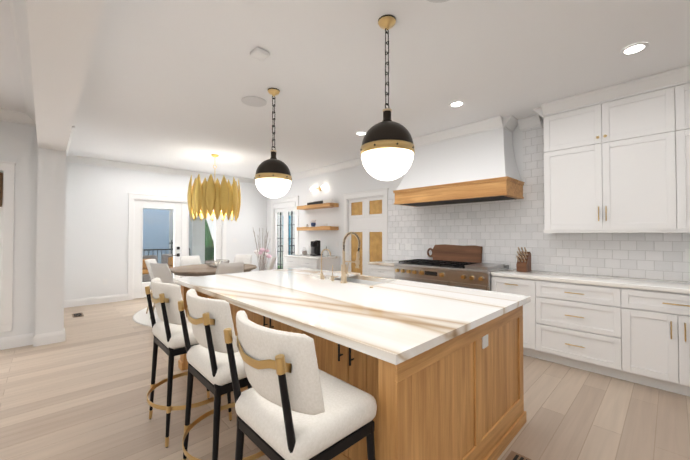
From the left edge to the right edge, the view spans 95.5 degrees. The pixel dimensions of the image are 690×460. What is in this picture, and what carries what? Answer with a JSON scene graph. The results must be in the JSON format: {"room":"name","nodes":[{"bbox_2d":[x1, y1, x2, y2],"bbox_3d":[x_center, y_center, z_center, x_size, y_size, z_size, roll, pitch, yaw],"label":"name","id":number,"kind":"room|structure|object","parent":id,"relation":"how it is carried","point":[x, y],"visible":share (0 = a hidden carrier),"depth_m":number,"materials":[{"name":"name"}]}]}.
{"room":"kitchen","nodes":[
{"label":"kitchen","id":0,"kind":"room"},
{"bbox_2d":[0,121,37,337],"bbox_3d":[-6.051,-0.030,1.933,6.420,2.850,0.120,1,-1,-44],"label":"wall","id":1,"kind":"structure","parent":0,"point":[18,144],"depth_m":3.86,"materials":[{"name":"white paint"}]},
{"bbox_2d":[0,160,15,331],"bbox_3d":[-4.453,0.189,3.442,1.140,2.035,0.148,1,-1,-44],"label":"window","id":2,"kind":"structure","parent":1,"relation":"in","point":[7,168],"depth_m":3.75,"materials":[{"name":"white"}]},
{"bbox_2d":[0,173,2,206],"bbox_3d":[-4.396,-0.482,3.410,0.905,0.405,0.036,1,-1,-44],"label":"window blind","id":3,"kind":"object","parent":2,"relation":"attached to","point":[1,184],"visible":1,"depth_m":3.71,"materials":[{"name":"brown wood"}]},
{"bbox_2d":[0,108,26,124],"bbox_3d":[-6.103,-1.396,1.747,6.060,0.125,0.105,1,-1,-44],"label":"crown molding","id":4,"kind":"structure","parent":1,"relation":"attached to","point":[7,115],"depth_m":3.76,"materials":[{"name":"white paint"}]},
{"bbox_2d":[0,333,35,349],"bbox_3d":[-6.083,1.322,1.767,6.170,0.140,0.048,1,-1,-44],"label":"baseboard","id":5,"kind":"structure","parent":1,"relation":"attached to","point":[33,339],"depth_m":3.80,"materials":[{"name":"white wood"}]},
{"bbox_2d":[9,0,35,125],"bbox_3d":[-0.593,-1.414,0.459,0.105,0.125,9.590,1,-1,-44],"label":"crown molding","id":6,"kind":"structure","parent":1,"relation":"attached to","point":[18,10],"depth_m":2.46,"materials":[{"name":"white paint"}]},
{"bbox_2d":[66,126,74,161],"bbox_3d":[-4.457,-1.349,5.004,0.105,0.125,2.080,1,-1,-44],"label":"crown molding","id":7,"kind":"structure","parent":1,"relation":"attached to","point":[73,127],"depth_m":4.97,"materials":[{"name":"white"}]},
{"bbox_2d":[64,162,266,299],"bbox_3d":[-3.833,0.047,7.285,4.430,2.850,0.120,1,-1,-44],"label":"wall","id":8,"kind":"structure","parent":0,"point":[96,222],"depth_m":6.33,"materials":[{"name":"white paint"}]},
{"bbox_2d":[64,293,127,307],"bbox_3d":[-4.897,1.385,6.151,1.050,0.140,0.018,1,-1,-44],"label":"baseboard","id":9,"kind":"structure","parent":8,"relation":"attached to","point":[120,297],"depth_m":6.14,"materials":[{"name":"white wood"}]},
{"bbox_2d":[68,155,255,184],"bbox_3d":[-3.752,-1.317,7.228,4.200,0.125,0.105,1,-1,-44],"label":"crown molding","id":10,"kind":"structure","parent":8,"relation":"attached to","point":[72,159],"depth_m":6.76,"materials":[{"name":"white"}]},
{"bbox_2d":[128,193,225,299],"bbox_3d":[-3.803,0.352,7.282,2.095,2.240,0.162,1,-1,-44],"label":"door frame","id":11,"kind":"structure","parent":8,"relation":"attached to","point":[138,202],"depth_m":6.92,"materials":[{"name":"white wood"}]},
{"bbox_2d":[0,296,689,459],"bbox_3d":[-1.940,1.429,0.824,10.850,0.100,12.040,1,-1,-44],"label":"floor","id":12,"kind":"structure","parent":0,"point":[80,392],"depth_m":2.46,"materials":[{"name":"brown wood"}]},
{"bbox_2d":[35,148,65,334],"bbox_3d":[-3.737,0.204,3.982,0.260,2.440,0.120,1,-1,-44],"label":"column","id":13,"kind":"structure","parent":12,"relation":"on","point":[50,243],"depth_m":3.94,"materials":[{"name":"white paint"}]},
{"bbox_2d":[60,328,65,341],"bbox_3d":[-4.440,1.367,4.892,0.028,0.140,2.468,1,-1,-44],"label":"baseboard","id":14,"kind":"structure","parent":13,"relation":"attached to","point":[62,333],"depth_m":4.00,"materials":[{"name":"white wood"}]},
{"bbox_2d":[72,313,83,317],"bbox_3d":[-4.529,1.439,5.310,0.140,0.007,0.320,1,-1,-44],"label":"floor vent","id":15,"kind":"object","parent":12,"relation":"in","point":[77,315],"visible":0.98,"depth_m":5.26,"materials":[{"name":"brown"}]},
{"bbox_2d":[133,308,161,326],"bbox_3d":[-2.425,1.442,5.803,2.500,0.015,2.500,1,-1,-44],"label":"rug","id":16,"kind":"object","parent":12,"relation":"on","point":[141,317],"visible":0.19,"depth_m":5.10,"materials":[{"name":"white fabric"}]},
{"bbox_2d":[145,259,178,313],"bbox_3d":[-3.242,0.978,5.609,0.578,0.902,0.478,0,-1,-14],"label":"dining chair","id":17,"kind":"object","parent":16,"relation":"on","point":[148,261],"visible":0.31,"depth_m":5.38,"materials":[{"name":"white fabric"}]},
{"bbox_2d":[150,263,180,318],"bbox_3d":[-2.797,0.970,5.055,0.478,0.902,0.578,0,-1,26],"label":"dining chair","id":18,"kind":"object","parent":16,"relation":"on","point":[162,272],"visible":0.27,"depth_m":4.82,"materials":[{"name":"white fabric"}]},
{"bbox_2d":[180,255,201,277],"bbox_3d":[-3.058,0.989,6.364,0.578,0.902,0.478,-1,-1,41],"label":"dining chair","id":19,"kind":"object","parent":16,"relation":"on","point":[189,260],"visible":0.23,"depth_m":6.49,"materials":[{"name":"white fabric"}]},
{"bbox_2d":[170,264,256,275],"bbox_3d":[-2.425,1.061,5.809,1.520,0.745,1.520,1,-1,-44],"label":"dining table","id":20,"kind":"object","parent":16,"relation":"on","point":[198,270],"visible":0.42,"depth_m":5.42,"materials":[{"name":"brown wood"}]},
{"bbox_2d":[205,259,229,267],"bbox_3d":[-2.355,0.622,5.771,0.427,0.125,0.432,1,-1,-44],"label":"bowl","id":21,"kind":"object","parent":20,"relation":"on","point":[213,262],"visible":0.75,"depth_m":5.64,"materials":[{"name":"grey ceramic"}]},
{"bbox_2d":[215,262,243,274],"bbox_3d":[-1.933,0.971,5.128,0.478,0.902,0.578,1,-1,-36],"label":"dining chair","id":22,"kind":"object","parent":16,"relation":"on","point":[229,268],"visible":0.17,"depth_m":4.91,"materials":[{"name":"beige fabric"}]},
{"bbox_2d":[233,255,251,271],"bbox_3d":[-2.261,0.993,6.635,0.478,0.902,0.578,0,-1,11],"label":"dining chair","id":23,"kind":"object","parent":16,"relation":"on","point":[246,259],"visible":0.15,"depth_m":6.84,"materials":[{"name":"white fabric"}]},
{"bbox_2d":[267,257,276,269],"bbox_3d":[-1.608,0.984,6.010,0.578,0.902,0.478,0,-1,-14],"label":"dining chair","id":24,"kind":"object","parent":16,"relation":"on","point":[271,263],"visible":0.27,"depth_m":5.89,"materials":[{"name":"white fabric"}]},
{"bbox_2d":[145,277,231,447],"bbox_3d":[-1.133,0.878,2.326,0.570,1.045,0.570,1,-1,-44],"label":"stool","id":25,"kind":"object","parent":12,"relation":"on","point":[167,330],"visible":0.79,"depth_m":2.08,"materials":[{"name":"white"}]},
{"bbox_2d":[178,289,264,459],"bbox_3d":[-0.627,0.871,1.828,0.570,1.045,0.570,1,-1,-44],"label":"stool","id":26,"kind":"object","parent":12,"relation":"on","point":[210,320],"visible":0.6,"depth_m":1.60,"materials":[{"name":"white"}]},
{"bbox_2d":[253,228,271,270],"bbox_3d":[-2.183,0.700,8.237,0.511,1.572,0.580,1,-1,-44],"label":"floor vase","id":27,"kind":"object","parent":12,"relation":"on","point":[259,252],"visible":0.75,"depth_m":8.17,"materials":[{"name":"clear glass"}]},
{"bbox_2d":[223,310,376,459],"bbox_3d":[-0.157,0.863,1.294,0.570,1.045,0.570,1,-1,-44],"label":"stool","id":28,"kind":"object","parent":12,"relation":"on","point":[294,403],"visible":1,"depth_m":1.10,"materials":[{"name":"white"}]},
{"bbox_2d":[284,257,339,270],"bbox_3d":[-0.738,1.027,6.770,0.651,0.875,1.168,1,-1,-44],"label":"bar cabinet","id":29,"kind":"object","parent":12,"relation":"on","point":[294,262],"visible":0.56,"depth_m":6.46,"materials":[{"name":"white wood"}]},
{"bbox_2d":[284,254,339,259],"bbox_3d":[-0.730,0.569,6.776,0.616,0.039,1.200,1,-1,-44],"label":"countertop","id":30,"kind":"structure","parent":29,"relation":"on","point":[309,257],"depth_m":6.44,"materials":[{"name":"stone"}]},
{"bbox_3d":[-0.547,0.547,6.660,0.320,0.001,0.480,1,-1,-44],"label":"tray","id":31,"kind":"object","parent":30,"relation":"on","visible":0},
{"bbox_2d":[310,240,322,255],"bbox_3d":[-0.649,0.386,6.769,0.240,0.324,0.245,1,-1,-44],"label":"coffee machine","id":32,"kind":"object","parent":31,"relation":"on","point":[315,247],"visible":1,"depth_m":6.70,"materials":[{"name":"black plastic"}]},
{"bbox_2d":[178,276,526,459],"bbox_3d":[-0.195,0.969,2.760,1.548,0.876,2.778,1,-1,-44],"label":"kitchen island","id":33,"kind":"object","parent":12,"relation":"on","point":[435,371],"depth_m":1.70,"materials":[{"name":"brown wood"}]},
{"bbox_2d":[173,269,508,367],"bbox_3d":[-0.373,0.509,2.595,1.145,0.040,2.830,1,-1,-44],"label":"island countertop","id":34,"kind":"structure","parent":33,"relation":"on","point":[394,326],"depth_m":1.91,"materials":[{"name":"white stone"}]},
{"bbox_2d":[369,265,394,278],"bbox_3d":[0.804,1.003,5.146,0.671,0.875,0.567,1,-1,-44],"label":"base cabinet","id":35,"kind":"object","parent":12,"relation":"on","point":[381,271],"visible":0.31,"depth_m":4.95,"materials":[{"name":"white wood"}]},
{"bbox_2d":[368,260,401,266],"bbox_3d":[0.805,0.546,5.160,0.636,0.039,0.578,1,-1,-44],"label":"countertop","id":36,"kind":"structure","parent":35,"relation":"on","point":[391,263],"depth_m":5.06,"materials":[{"name":"stone"}]},
{"bbox_2d":[394,259,508,290],"bbox_3d":[1.434,0.943,4.398,0.758,0.975,1.382,1,-1,-44],"label":"range","id":37,"kind":"object","parent":12,"relation":"on","point":[473,275],"visible":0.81,"depth_m":4.12,"materials":[{"name":"silver metal"}]},
{"bbox_2d":[427,244,481,262],"bbox_3d":[1.621,0.344,4.717,0.058,0.248,0.869,1,-1,-44],"label":"cutting board","id":38,"kind":"object","parent":37,"relation":"on","point":[460,253],"visible":0.98,"depth_m":4.65,"materials":[{"name":"brown wood"}]},
{"bbox_2d":[491,276,526,355],"bbox_3d":[2.133,0.984,3.784,0.638,0.876,0.468,1,-1,-44],"label":"base cabinet","id":39,"kind":"object","parent":12,"relation":"on","point":[518,286],"depth_m":3.55,"materials":[{"name":"white wood"}]},
{"bbox_2d":[491,269,689,293],"bbox_3d":[3.882,0.499,1.950,0.636,0.039,5.548,1,-1,-44],"label":"countertop","id":40,"kind":"structure","parent":39,"relation":"on","point":[673,286],"depth_m":3.15,"materials":[{"name":"stone"}]},
{"bbox_2d":[516,247,530,271],"bbox_3d":[2.180,0.357,3.833,0.238,0.299,0.110,1,-1,-44],"label":"knife block","id":41,"kind":"object","parent":40,"relation":"on","point":[523,264],"visible":1,"depth_m":3.80,"materials":[{"name":"brown wood"}]},
{"bbox_2d":[505,451,530,459],"bbox_3d":[1.111,1.389,1.810,0.140,0.007,0.320,1,-1,-44],"label":"floor vent","id":42,"kind":"object","parent":12,"relation":"in","point":[512,455],"visible":1,"depth_m":1.91,"materials":[{"name":"brown"}]},
{"bbox_2d":[527,279,618,378],"bbox_3d":[2.536,0.978,3.362,0.638,0.876,0.823,1,-1,-44],"label":"base cabinet","id":43,"kind":"object","parent":12,"relation":"on","point":[574,325],"depth_m":3.15,"materials":[{"name":"white wood"}]},
{"bbox_2d":[619,288,689,396],"bbox_3d":[3.027,0.970,2.850,0.638,0.876,0.720,1,-1,-44],"label":"base cabinet","id":44,"kind":"object","parent":12,"relation":"on","point":[639,336],"depth_m":2.74,"materials":[{"name":"white wood"}]},
{"bbox_2d":[0,0,689,178],"bbox_3d":[-1.940,-1.521,0.866,10.850,0.100,12.040,1,-1,-44],"label":"ceiling","id":45,"kind":"structure","parent":0,"point":[169,83],"depth_m":2.80,"materials":[{"name":"white paint"}]},
{"bbox_2d":[26,0,104,150],"bbox_3d":[-0.461,-1.270,0.584,0.260,0.410,9.590,1,-1,-44],"label":"beam","id":46,"kind":"structure","parent":45,"relation":"attached to","point":[62,34],"depth_m":1.91,"materials":[{"name":"white paint"}]},
{"bbox_2d":[187,154,240,220],"bbox_3d":[-2.425,-0.784,5.835,0.929,1.230,0.929,1,-1,-44],"label":"chandelier","id":47,"kind":"object","parent":45,"relation":"hanging from","point":[212,197],"visible":1,"depth_m":5.47,"materials":[{"name":"gold metal"}]},
{"bbox_2d":[241,96,266,106],"bbox_3d":[-1.011,-1.428,3.487,0.269,0.008,0.269,-1,-1,40],"label":"ceiling speaker","id":48,"kind":"object","parent":45,"relation":"attached to","point":[254,101],"depth_m":3.47,"materials":[{"name":"white plastic"}]},
{"bbox_2d":[250,47,269,60],"bbox_3d":[-0.692,-1.429,2.547,0.120,0.034,0.120,1,-1,-44],"label":"smoke detector","id":49,"kind":"object","parent":45,"relation":"attached to","point":[258,53],"visible":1,"depth_m":2.52,"materials":[{"name":"white plastic"}]},
{"bbox_2d":[254,88,291,197],"bbox_3d":[-0.734,-0.881,3.219,0.372,1.109,0.372,1,-1,-44],"label":"pendant light","id":50,"kind":"object","parent":45,"relation":"hanging from","point":[273,177],"visible":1,"depth_m":3.10,"materials":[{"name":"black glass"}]},
{"bbox_2d":[355,131,365,134],"bbox_3d":[0.236,-1.413,4.585,0.169,0.007,0.169,-1,-1,40],"label":"recessed light","id":51,"kind":"object","parent":45,"relation":"in","point":[360,132],"depth_m":4.58,"materials":[{"name":"white plastic"}]},
{"bbox_2d":[360,15,414,180],"bbox_3d":[0.291,-0.897,2.165,0.372,1.109,0.372,1,-1,-44],"label":"pendant light","id":52,"kind":"object","parent":45,"relation":"hanging from","point":[387,150],"visible":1,"depth_m":2.04,"materials":[{"name":"black glass"}]},
{"bbox_2d":[427,0,448,2],"bbox_3d":[0.588,-1.451,1.862,0.269,0.008,0.269,-1,-1,40],"label":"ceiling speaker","id":53,"kind":"object","parent":45,"relation":"attached to","point":[434,1],"depth_m":1.98,"materials":[{"name":"white plastic"}]},
{"bbox_2d":[449,101,464,106],"bbox_3d":[1.268,-1.428,3.552,0.169,0.007,0.169,-1,-1,40],"label":"recessed light","id":54,"kind":"object","parent":45,"relation":"in","point":[455,103],"depth_m":3.53,"materials":[{"name":"white"}]},
{"bbox_2d":[620,42,648,54],"bbox_3d":[2.306,-1.443,2.498,0.169,0.007,0.169,-1,-1,40],"label":"recessed light","id":55,"kind":"object","parent":45,"relation":"in","point":[634,48],"depth_m":2.49,"materials":[{"name":"white plastic"}]},
{"bbox_2d":[267,124,688,281],"bbox_3d":[1.933,0.007,4.557,0.120,2.850,12.040,1,-1,-44],"label":"wall","id":56,"kind":"structure","parent":0,"point":[338,184],"depth_m":6.79,"materials":[{"name":"white paint"}]},
{"bbox_2d":[271,196,298,269],"bbox_3d":[-1.540,0.327,8.157,0.148,2.315,1.290,1,-1,-44],"label":"window","id":57,"kind":"structure","parent":56,"relation":"in","point":[286,206],"depth_m":8.18,"materials":[{"name":"white wood"}]},
{"bbox_2d":[297,226,338,230],"bbox_3d":[-0.630,-0.031,6.963,0.248,0.075,1.180,1,-1,-44],"label":"floating shelf","id":58,"kind":"object","parent":56,"relation":"attached to","point":[317,228],"visible":1,"depth_m":6.74,"materials":[{"name":"brown wood"}]},
{"bbox_2d":[311,219,315,226],"bbox_3d":[-0.701,-0.154,7.012,0.119,0.171,0.124,1,-1,-44],"label":"pot","id":59,"kind":"object","parent":58,"relation":"on","point":[313,223],"visible":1,"depth_m":6.97,"materials":[{"name":"blue ceramic"}]},
{"bbox_2d":[297,203,338,209],"bbox_3d":[-0.630,-0.520,6.970,0.248,0.075,1.180,1,-1,-44],"label":"floating shelf","id":60,"kind":"object","parent":56,"relation":"attached to","point":[318,206],"visible":1,"depth_m":6.77,"materials":[{"name":"brown wood"}]},
{"bbox_2d":[307,199,331,204],"bbox_3d":[-0.577,-0.602,6.911,0.040,0.085,0.860,1,-1,-44],"label":"sign","id":61,"kind":"object","parent":60,"relation":"on","point":[321,202],"visible":0.64,"depth_m":6.84,"materials":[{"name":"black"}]},
{"bbox_2d":[310,185,325,190],"bbox_3d":[-0.600,-0.932,7.033,0.129,0.100,0.491,1,-1,-44],"label":"wall sconce","id":62,"kind":"object","parent":56,"relation":"attached to","point":[322,187],"visible":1,"depth_m":7.05,"materials":[{"name":"gold metal"}]},
{"bbox_2d":[291,157,362,180],"bbox_3d":[-0.545,-1.320,7.001,0.105,0.125,4.870,1,-1,-44],"label":"crown molding","id":63,"kind":"structure","parent":56,"relation":"attached to","point":[355,162],"depth_m":6.78,"materials":[{"name":"white paint"}]},
{"bbox_2d":[343,188,388,275],"bbox_3d":[0.418,0.352,6.113,0.148,2.205,1.170,1,-1,-44],"label":"door","id":64,"kind":"structure","parent":56,"relation":"attached to","point":[366,219],"depth_m":6.08,"materials":[{"name":"white wood"}]},
{"bbox_2d":[405,243,410,249],"bbox_3d":[1.076,0.286,5.338,0.005,0.115,0.120,1,-1,-44],"label":"outlet","id":65,"kind":"object","parent":56,"relation":"attached to","point":[407,245],"depth_m":5.34,"materials":[{"name":"white plastic"}]},
{"bbox_2d":[393,115,524,206],"bbox_3d":[1.530,-0.907,4.447,0.606,1.023,1.660,1,-1,-44],"label":"range hood","id":66,"kind":"object","parent":56,"relation":"attached to","point":[472,162],"visible":0.94,"depth_m":4.19,"materials":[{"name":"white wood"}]},
{"bbox_2d":[518,115,540,130],"bbox_3d":[2.343,-1.363,3.986,0.105,0.125,0.240,1,-1,-44],"label":"crown molding","id":67,"kind":"structure","parent":56,"relation":"attached to","point":[533,121],"depth_m":3.98,"materials":[{"name":"white"}]},
{"bbox_2d":[388,118,689,281],"bbox_3d":[3.412,-0.473,2.925,0.011,1.934,7.608,1,-1,-44],"label":"backsplash","id":68,"kind":"structure","parent":56,"relation":"attached to","point":[500,231],"depth_m":3.99,"materials":[{"name":"tile"}]},
{"bbox_2d":[541,73,664,232],"bbox_3d":[2.791,-0.720,3.323,0.337,1.429,1.104,1,-1,-44],"label":"upper cabinet","id":69,"kind":"object","parent":56,"relation":"attached to","point":[616,158],"depth_m":3.20,"materials":[{"name":"white wood"}]},
{"bbox_2d":[661,65,689,228],"bbox_3d":[3.492,-0.730,2.591,0.337,1.429,1.165,1,-1,-44],"label":"upper cabinet","id":70,"kind":"object","parent":56,"relation":"attached to","point":[675,84],"depth_m":2.84,"materials":[{"name":"white wood"}]},
{"bbox_2d":[685,249,689,260],"bbox_3d":[3.315,0.238,3.003,0.005,0.115,0.070,1,-1,-44],"label":"outlet","id":71,"kind":"object","parent":56,"relation":"attached to","point":[687,251],"depth_m":3.02,"materials":[{"name":"white plastic"}]},
{"label":"outside","id":72,"kind":"structure","parent":0,"visible":0},
{"bbox_3d":[-22.865,1.864,23.483,80.000,0.080,54.280,1,-1,-44],"label":"ground","id":73,"kind":"structure","parent":72,"visible":0},
{"bbox_2d":[143,209,168,263],"bbox_3d":[-6.998,-0.937,10.147,2.400,5.100,0.550,1,-1,-44],"label":"door glass","id":74,"kind":"object","parent":73,"relation":"on","point":[157,229],"depth_m":10.48,"materials":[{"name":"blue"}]},
{"bbox_2d":[169,210,214,253],"bbox_3d":[-5.087,-0.884,13.883,5.670,5.100,0.400,1,-1,-44],"label":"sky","id":75,"kind":"structure","parent":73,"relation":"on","point":[171,223],"depth_m":12.11,"materials":[{"name":"white"}]},
{"bbox_2d":[205,220,213,263],"bbox_3d":[-5.284,0.530,11.734,0.897,2.250,0.920,1,-1,-44],"label":"evergreen","id":76,"kind":"object","parent":73,"relation":"on","point":[209,240],"depth_m":11.57,"materials":[{"name":"green plant"}]},
{"bbox_2d":[143,208,294,263],"bbox_3d":[-3.832,0.235,9.283,7.200,2.770,2.755,1,-1,-44],"label":"porch","id":77,"kind":"object","parent":73,"relation":"on","point":[196,233],"depth_m":9.88,"materials":[{"name":"grey"}]},
{"bbox_2d":[142,255,163,282],"bbox_3d":[-5.228,1.099,8.198,0.660,0.828,0.690,1,-1,-44],"label":"patio chair","id":78,"kind":"object","parent":77,"relation":"on","point":[146,277],"depth_m":8.25,"materials":[{"name":"grey"}]},
{"bbox_2d":[162,254,172,275],"bbox_3d":[-4.822,1.110,9.003,0.660,0.828,0.690,1,-1,-44],"label":"patio chair","id":79,"kind":"object","parent":77,"relation":"on","point":[170,260],"depth_m":8.98,"materials":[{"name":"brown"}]},
{"bbox_2d":[143,245,294,268],"bbox_3d":[-4.626,1.057,10.100,7.214,0.970,0.040,1,-1,-44],"label":"railing","id":80,"kind":"object","parent":77,"relation":"on","point":[148,250],"depth_m":9.83,"materials":[{"name":"black"}]},
{"bbox_2d":[278,215,294,265],"bbox_3d":[-1.611,-0.891,13.370,0.360,5.100,5.050,1,-1,-44],"label":"wall","id":81,"kind":"structure","parent":73,"relation":"on","point":[282,236],"depth_m":14.53,"materials":[{"name":"grey paint"}]}
]}

